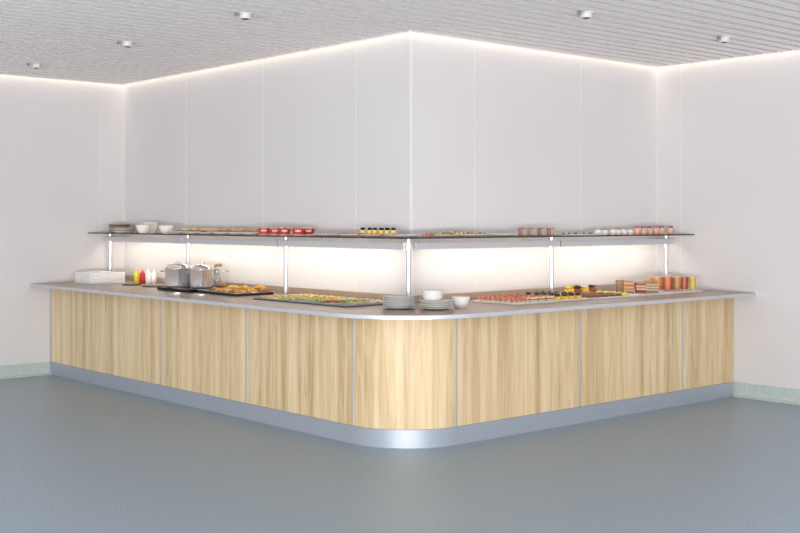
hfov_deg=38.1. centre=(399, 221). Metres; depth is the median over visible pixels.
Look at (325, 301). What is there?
salad
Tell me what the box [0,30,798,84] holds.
trim
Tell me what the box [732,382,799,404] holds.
baseboard
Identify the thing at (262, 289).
croissant
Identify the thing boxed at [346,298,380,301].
salad
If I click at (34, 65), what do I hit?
ceiling spotlight
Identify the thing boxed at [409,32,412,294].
trim
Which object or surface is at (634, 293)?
platter
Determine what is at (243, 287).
croissant
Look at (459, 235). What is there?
serving plate
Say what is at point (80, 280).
serving tray
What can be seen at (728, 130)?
wall
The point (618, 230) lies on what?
cup
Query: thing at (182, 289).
serving tray
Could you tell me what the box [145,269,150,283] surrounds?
squeeze bottle
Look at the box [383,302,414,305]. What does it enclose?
dinner plate
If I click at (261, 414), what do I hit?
board
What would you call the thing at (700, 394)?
board
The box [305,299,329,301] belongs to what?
lettuce
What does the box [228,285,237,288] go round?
croissant
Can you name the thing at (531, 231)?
glass
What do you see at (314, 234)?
serving plate
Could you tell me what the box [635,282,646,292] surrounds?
cake
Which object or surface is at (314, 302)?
pan
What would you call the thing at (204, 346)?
base cabinet
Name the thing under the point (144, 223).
bowl
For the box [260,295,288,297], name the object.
salad
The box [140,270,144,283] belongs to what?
squeeze bottle
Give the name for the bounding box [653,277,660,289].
juice glass
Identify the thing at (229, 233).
oval dish
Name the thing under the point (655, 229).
cup
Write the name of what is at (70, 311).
base cabinet
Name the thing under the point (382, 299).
dinner plate
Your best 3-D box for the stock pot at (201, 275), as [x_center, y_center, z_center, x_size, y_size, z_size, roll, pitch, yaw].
[-1.778,0.485,10.409,0.272,0.227,0.219,0,0,35]
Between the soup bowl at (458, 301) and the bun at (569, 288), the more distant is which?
the bun at (569, 288)
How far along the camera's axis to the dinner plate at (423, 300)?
8.17 m
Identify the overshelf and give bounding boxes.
[88,232,694,294]
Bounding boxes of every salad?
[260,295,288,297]
[274,296,303,298]
[320,300,349,302]
[331,297,362,299]
[335,301,368,304]
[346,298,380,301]
[364,300,383,302]
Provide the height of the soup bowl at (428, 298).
0.046 m
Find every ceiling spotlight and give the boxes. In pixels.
[27,63,41,68]
[117,41,133,47]
[234,12,252,19]
[577,11,593,18]
[717,36,730,42]
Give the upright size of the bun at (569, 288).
0.065 m
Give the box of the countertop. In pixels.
[29,275,755,319]
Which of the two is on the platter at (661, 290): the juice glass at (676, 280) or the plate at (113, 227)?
the juice glass at (676, 280)
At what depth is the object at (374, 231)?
8.84 m
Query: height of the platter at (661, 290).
0.014 m
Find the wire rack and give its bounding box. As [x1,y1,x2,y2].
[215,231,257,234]
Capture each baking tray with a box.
[198,289,210,293]
[210,291,274,295]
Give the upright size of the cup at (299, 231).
0.076 m
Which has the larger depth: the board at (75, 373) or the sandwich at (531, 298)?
the board at (75, 373)
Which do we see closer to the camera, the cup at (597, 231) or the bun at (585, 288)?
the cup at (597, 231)
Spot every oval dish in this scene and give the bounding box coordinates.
[211,232,226,234]
[226,232,244,234]
[241,233,257,234]
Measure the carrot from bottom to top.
0.020 m
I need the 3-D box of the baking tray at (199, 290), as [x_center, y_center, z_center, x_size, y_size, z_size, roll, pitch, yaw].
[-1.561,0.614,10.211,0.382,0.027,0.232,0,0,-41]
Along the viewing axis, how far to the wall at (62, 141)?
11.76 m
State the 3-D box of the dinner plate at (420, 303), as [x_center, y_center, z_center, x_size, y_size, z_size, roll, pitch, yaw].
[0.257,0.593,8.237,0.238,0.019,0.238,0,0,24]
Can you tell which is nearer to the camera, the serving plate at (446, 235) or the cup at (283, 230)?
the serving plate at (446, 235)
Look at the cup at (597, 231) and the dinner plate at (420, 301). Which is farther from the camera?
the cup at (597, 231)
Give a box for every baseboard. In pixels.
[0,362,51,378]
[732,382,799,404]
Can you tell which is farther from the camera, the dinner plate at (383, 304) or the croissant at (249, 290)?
the croissant at (249, 290)
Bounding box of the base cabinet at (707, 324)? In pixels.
[683,298,732,389]
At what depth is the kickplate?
8.27 m
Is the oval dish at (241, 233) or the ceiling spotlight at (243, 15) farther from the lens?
the oval dish at (241, 233)
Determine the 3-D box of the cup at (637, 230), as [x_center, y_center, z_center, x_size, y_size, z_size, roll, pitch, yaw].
[2.105,0.081,10.300,0.072,0.075,0.072,0,0,-38]
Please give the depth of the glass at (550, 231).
9.52 m
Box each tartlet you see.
[554,293,560,299]
[561,293,568,298]
[568,292,575,298]
[574,292,581,297]
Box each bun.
[564,285,573,292]
[573,285,581,292]
[580,285,589,291]
[588,284,596,291]
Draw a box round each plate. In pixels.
[113,227,131,228]
[113,231,131,232]
[122,284,141,285]
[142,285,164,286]
[314,234,338,235]
[335,234,357,235]
[360,234,390,236]
[382,299,414,301]
[382,301,414,303]
[383,295,414,298]
[383,297,414,299]
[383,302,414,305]
[383,304,414,306]
[383,306,414,309]
[386,235,419,236]
[419,305,452,307]
[420,299,452,302]
[420,301,452,303]
[420,303,452,305]
[420,306,452,309]
[427,234,457,236]
[456,234,487,236]
[487,234,515,235]
[554,234,605,235]
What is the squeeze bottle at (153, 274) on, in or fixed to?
on the countertop
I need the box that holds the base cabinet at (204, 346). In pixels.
[162,300,246,402]
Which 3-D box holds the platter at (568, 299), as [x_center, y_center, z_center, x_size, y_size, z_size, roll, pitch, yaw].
[1.235,0.620,9.279,0.334,0.014,0.409,0,0,-41]
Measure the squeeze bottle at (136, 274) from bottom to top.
0.145 m
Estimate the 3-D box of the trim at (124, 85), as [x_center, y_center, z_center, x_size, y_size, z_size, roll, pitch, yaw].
[-2.927,0.042,12.310,0.004,3.020,0.006,0,0,-41]
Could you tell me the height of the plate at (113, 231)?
0.019 m
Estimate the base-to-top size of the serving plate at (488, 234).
0.018 m
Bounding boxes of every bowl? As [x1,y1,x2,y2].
[136,225,150,232]
[143,222,158,224]
[147,225,157,232]
[159,226,173,233]
[422,289,442,292]
[422,292,442,295]
[422,295,442,300]
[451,296,469,307]
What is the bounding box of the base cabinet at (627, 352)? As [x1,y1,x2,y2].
[581,302,682,405]
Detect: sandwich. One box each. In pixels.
[528,296,536,301]
[537,295,544,301]
[545,295,553,300]
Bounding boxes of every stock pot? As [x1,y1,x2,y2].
[160,261,190,287]
[185,263,218,287]
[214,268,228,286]
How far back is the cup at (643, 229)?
10.34 m
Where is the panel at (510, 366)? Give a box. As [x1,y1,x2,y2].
[458,309,580,425]
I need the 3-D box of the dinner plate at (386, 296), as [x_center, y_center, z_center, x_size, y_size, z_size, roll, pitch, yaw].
[-0.010,0.543,8.298,0.234,0.019,0.234,0,0,-25]
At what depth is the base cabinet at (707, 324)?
10.03 m
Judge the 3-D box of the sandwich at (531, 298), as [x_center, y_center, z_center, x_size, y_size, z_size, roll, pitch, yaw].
[1.008,0.591,8.835,0.068,0.047,0.042,0,0,-39]
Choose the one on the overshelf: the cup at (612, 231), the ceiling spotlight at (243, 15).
the cup at (612, 231)
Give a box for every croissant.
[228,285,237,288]
[234,289,245,292]
[236,285,248,289]
[247,289,257,292]
[254,285,265,289]
[259,288,270,291]
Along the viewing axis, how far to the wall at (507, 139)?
9.68 m
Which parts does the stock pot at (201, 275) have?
lid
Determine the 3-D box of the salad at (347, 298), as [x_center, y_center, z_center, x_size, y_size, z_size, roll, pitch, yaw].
[-0.415,0.606,9.073,0.238,0.021,0.168,0,0,-41]
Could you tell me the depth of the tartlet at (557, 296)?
9.07 m
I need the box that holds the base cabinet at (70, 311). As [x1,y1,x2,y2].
[50,288,91,369]
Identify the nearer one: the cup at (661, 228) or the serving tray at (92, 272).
the cup at (661, 228)
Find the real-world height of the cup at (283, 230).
0.076 m
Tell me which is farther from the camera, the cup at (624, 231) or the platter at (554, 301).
the cup at (624, 231)
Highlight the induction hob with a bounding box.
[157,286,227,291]
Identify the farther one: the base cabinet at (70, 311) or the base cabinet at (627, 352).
the base cabinet at (70, 311)
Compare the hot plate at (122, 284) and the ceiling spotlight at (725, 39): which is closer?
the ceiling spotlight at (725, 39)
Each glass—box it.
[519,228,524,234]
[528,228,534,234]
[537,228,543,234]
[547,228,553,234]
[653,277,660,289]
[659,276,665,288]
[663,277,671,289]
[673,277,680,289]
[681,277,687,288]
[688,277,696,289]
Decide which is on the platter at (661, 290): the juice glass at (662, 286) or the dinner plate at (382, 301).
the juice glass at (662, 286)
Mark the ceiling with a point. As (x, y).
(71, 39)
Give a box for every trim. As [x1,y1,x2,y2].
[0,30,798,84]
[124,85,124,271]
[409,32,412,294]
[656,67,656,276]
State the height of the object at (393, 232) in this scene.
0.063 m
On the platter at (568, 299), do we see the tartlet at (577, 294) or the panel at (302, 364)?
the tartlet at (577, 294)
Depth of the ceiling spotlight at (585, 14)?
7.97 m
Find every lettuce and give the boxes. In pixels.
[289,297,319,299]
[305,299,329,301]
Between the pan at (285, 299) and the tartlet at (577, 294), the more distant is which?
the tartlet at (577, 294)
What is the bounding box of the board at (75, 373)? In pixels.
[50,362,125,390]
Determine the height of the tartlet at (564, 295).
0.052 m
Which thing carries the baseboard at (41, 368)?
attached to the wall at (62, 141)
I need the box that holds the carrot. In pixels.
[316,296,346,298]
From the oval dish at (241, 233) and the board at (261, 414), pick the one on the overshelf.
the oval dish at (241, 233)
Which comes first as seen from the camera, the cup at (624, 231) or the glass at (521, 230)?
the glass at (521, 230)
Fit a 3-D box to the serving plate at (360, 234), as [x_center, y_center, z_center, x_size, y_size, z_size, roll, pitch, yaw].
[-0.171,0.109,8.786,0.252,0.018,0.294,0,0,-41]
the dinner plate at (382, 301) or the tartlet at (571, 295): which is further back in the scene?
the tartlet at (571, 295)
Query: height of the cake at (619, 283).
0.105 m
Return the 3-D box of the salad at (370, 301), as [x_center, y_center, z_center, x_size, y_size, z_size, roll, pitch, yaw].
[-0.155,0.604,8.775,0.231,0.024,0.170,0,0,-41]
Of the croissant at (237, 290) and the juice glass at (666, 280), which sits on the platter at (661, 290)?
the juice glass at (666, 280)
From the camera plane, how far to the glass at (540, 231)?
9.44 m
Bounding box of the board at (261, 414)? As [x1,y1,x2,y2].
[126,378,295,429]
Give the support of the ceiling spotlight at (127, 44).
attached to the ceiling
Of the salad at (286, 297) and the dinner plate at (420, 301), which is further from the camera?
the salad at (286, 297)
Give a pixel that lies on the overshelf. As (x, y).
(551, 243)
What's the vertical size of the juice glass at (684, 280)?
0.128 m
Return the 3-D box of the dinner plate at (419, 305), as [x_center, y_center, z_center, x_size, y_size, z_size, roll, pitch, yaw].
[0.256,0.605,8.238,0.238,0.019,0.238,0,0,-8]
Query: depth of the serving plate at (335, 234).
8.91 m
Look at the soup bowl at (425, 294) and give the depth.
8.17 m
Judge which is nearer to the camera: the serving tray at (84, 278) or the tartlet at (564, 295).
the tartlet at (564, 295)
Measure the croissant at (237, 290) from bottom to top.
0.046 m
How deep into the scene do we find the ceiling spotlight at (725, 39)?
9.05 m
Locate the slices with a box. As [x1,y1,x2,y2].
[287,293,312,295]
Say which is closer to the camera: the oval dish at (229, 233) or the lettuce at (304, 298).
the lettuce at (304, 298)
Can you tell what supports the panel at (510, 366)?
on the floor
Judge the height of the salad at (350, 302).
0.023 m
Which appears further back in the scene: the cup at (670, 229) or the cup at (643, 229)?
the cup at (670, 229)
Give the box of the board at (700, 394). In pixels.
[630,382,730,413]
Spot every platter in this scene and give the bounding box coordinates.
[471,300,558,304]
[558,298,586,301]
[581,294,637,299]
[609,290,672,295]
[658,289,702,293]
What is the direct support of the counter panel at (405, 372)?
on the floor
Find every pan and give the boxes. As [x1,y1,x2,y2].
[269,298,294,300]
[284,299,307,301]
[314,302,332,304]
[330,303,372,305]
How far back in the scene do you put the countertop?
9.13 m
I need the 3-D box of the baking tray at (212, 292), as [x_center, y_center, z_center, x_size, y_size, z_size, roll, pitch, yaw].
[-1.354,0.614,9.944,0.392,0.027,0.417,0,0,-41]
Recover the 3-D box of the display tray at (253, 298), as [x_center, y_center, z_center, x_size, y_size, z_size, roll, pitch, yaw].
[-0.580,0.624,9.055,0.561,0.007,1.196,0,0,-41]
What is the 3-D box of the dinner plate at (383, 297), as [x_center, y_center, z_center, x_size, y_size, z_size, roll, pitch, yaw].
[-0.009,0.555,8.295,0.234,0.019,0.234,0,0,32]
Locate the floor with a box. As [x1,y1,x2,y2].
[0,375,799,532]
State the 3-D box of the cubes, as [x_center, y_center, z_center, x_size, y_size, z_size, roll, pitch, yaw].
[-0.675,0.605,9.370,0.241,0.022,0.170,0,0,-41]
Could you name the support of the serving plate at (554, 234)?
on the overshelf
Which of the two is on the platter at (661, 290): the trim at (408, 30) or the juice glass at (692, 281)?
the juice glass at (692, 281)
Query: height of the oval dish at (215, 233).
0.020 m
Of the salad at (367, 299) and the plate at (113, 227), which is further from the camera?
the plate at (113, 227)
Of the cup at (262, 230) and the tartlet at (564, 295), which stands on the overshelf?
the cup at (262, 230)
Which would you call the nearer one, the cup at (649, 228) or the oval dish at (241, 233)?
the oval dish at (241, 233)
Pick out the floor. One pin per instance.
(76, 456)
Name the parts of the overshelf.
post, post, glass pane, post, post, glass pane, post, post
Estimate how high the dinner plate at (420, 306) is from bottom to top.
0.019 m
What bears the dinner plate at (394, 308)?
on the countertop
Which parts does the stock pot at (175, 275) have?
lid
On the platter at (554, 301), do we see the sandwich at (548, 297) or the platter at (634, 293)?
the sandwich at (548, 297)
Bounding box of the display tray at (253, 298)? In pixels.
[253,298,382,307]
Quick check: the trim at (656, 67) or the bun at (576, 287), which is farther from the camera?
the trim at (656, 67)
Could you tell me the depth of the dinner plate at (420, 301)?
8.15 m
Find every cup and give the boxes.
[258,226,269,234]
[269,227,279,234]
[278,227,290,234]
[292,227,303,235]
[304,227,314,235]
[594,229,601,233]
[602,228,608,234]
[609,229,616,234]
[615,228,621,234]
[621,229,626,234]
[627,229,633,234]
[633,226,640,233]
[640,226,646,233]
[646,226,652,233]
[652,226,658,233]
[658,226,664,233]
[667,226,674,233]
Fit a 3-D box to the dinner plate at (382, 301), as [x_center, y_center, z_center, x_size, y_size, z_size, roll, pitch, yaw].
[-0.010,0.580,8.296,0.234,0.019,0.234,0,0,-33]
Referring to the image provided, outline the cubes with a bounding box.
[301,295,330,297]
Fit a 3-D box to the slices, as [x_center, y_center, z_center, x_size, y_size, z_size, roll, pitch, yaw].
[-0.798,0.605,9.514,0.225,0.023,0.162,0,0,-41]
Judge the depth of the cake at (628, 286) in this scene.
9.96 m
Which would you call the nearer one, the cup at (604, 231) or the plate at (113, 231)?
the cup at (604, 231)
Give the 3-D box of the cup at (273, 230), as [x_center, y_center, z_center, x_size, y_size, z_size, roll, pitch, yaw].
[-1.045,0.080,9.709,0.104,0.076,0.104,0,0,-6]
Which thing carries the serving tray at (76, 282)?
on the countertop
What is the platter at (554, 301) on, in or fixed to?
on the countertop
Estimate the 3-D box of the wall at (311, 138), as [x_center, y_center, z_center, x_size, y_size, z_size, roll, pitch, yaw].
[-1.417,-0.048,10.679,0.122,3.200,4.450,0,0,-41]
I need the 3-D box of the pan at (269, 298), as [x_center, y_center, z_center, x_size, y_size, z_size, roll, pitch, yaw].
[-0.879,0.616,9.189,0.262,0.010,0.187,0,0,-41]
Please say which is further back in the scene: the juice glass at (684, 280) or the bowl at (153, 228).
the bowl at (153, 228)
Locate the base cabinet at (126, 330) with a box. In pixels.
[92,293,161,384]
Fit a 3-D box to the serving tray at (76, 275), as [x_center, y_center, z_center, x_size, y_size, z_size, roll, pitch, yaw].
[-3.020,0.546,11.681,0.384,0.022,0.329,0,0,-41]
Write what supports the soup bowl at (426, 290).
on the soup bowl at (425, 294)
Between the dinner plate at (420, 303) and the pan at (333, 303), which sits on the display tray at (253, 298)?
the pan at (333, 303)
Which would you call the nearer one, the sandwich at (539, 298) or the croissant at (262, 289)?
the sandwich at (539, 298)
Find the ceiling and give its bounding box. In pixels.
[0,0,799,83]
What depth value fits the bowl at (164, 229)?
11.05 m
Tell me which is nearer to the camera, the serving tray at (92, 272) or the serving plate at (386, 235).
the serving plate at (386, 235)
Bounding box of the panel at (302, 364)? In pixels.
[247,308,352,424]
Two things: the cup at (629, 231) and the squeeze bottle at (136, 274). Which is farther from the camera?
the squeeze bottle at (136, 274)
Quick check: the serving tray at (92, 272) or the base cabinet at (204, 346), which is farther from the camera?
the serving tray at (92, 272)
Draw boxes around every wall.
[0,75,123,365]
[125,34,399,294]
[400,32,655,294]
[657,50,799,395]
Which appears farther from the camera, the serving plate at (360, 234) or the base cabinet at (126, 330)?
the base cabinet at (126, 330)
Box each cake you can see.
[616,280,625,291]
[623,281,633,292]
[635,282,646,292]
[644,281,657,292]
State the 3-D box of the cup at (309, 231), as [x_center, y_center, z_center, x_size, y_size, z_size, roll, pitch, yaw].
[-0.756,0.080,9.576,0.104,0.076,0.104,0,0,-6]
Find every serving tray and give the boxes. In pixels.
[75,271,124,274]
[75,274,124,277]
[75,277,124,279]
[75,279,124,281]
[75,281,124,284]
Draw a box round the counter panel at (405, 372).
[353,318,457,429]
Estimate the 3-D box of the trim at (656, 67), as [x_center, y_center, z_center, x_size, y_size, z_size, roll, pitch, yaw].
[2.417,0.042,10.917,0.006,3.020,0.004,0,0,-41]
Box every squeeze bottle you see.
[134,269,139,283]
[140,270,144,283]
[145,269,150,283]
[151,270,156,283]
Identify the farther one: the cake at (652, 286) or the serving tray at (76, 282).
the serving tray at (76, 282)
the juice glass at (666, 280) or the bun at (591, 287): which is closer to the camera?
the bun at (591, 287)
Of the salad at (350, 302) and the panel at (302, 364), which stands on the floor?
the panel at (302, 364)

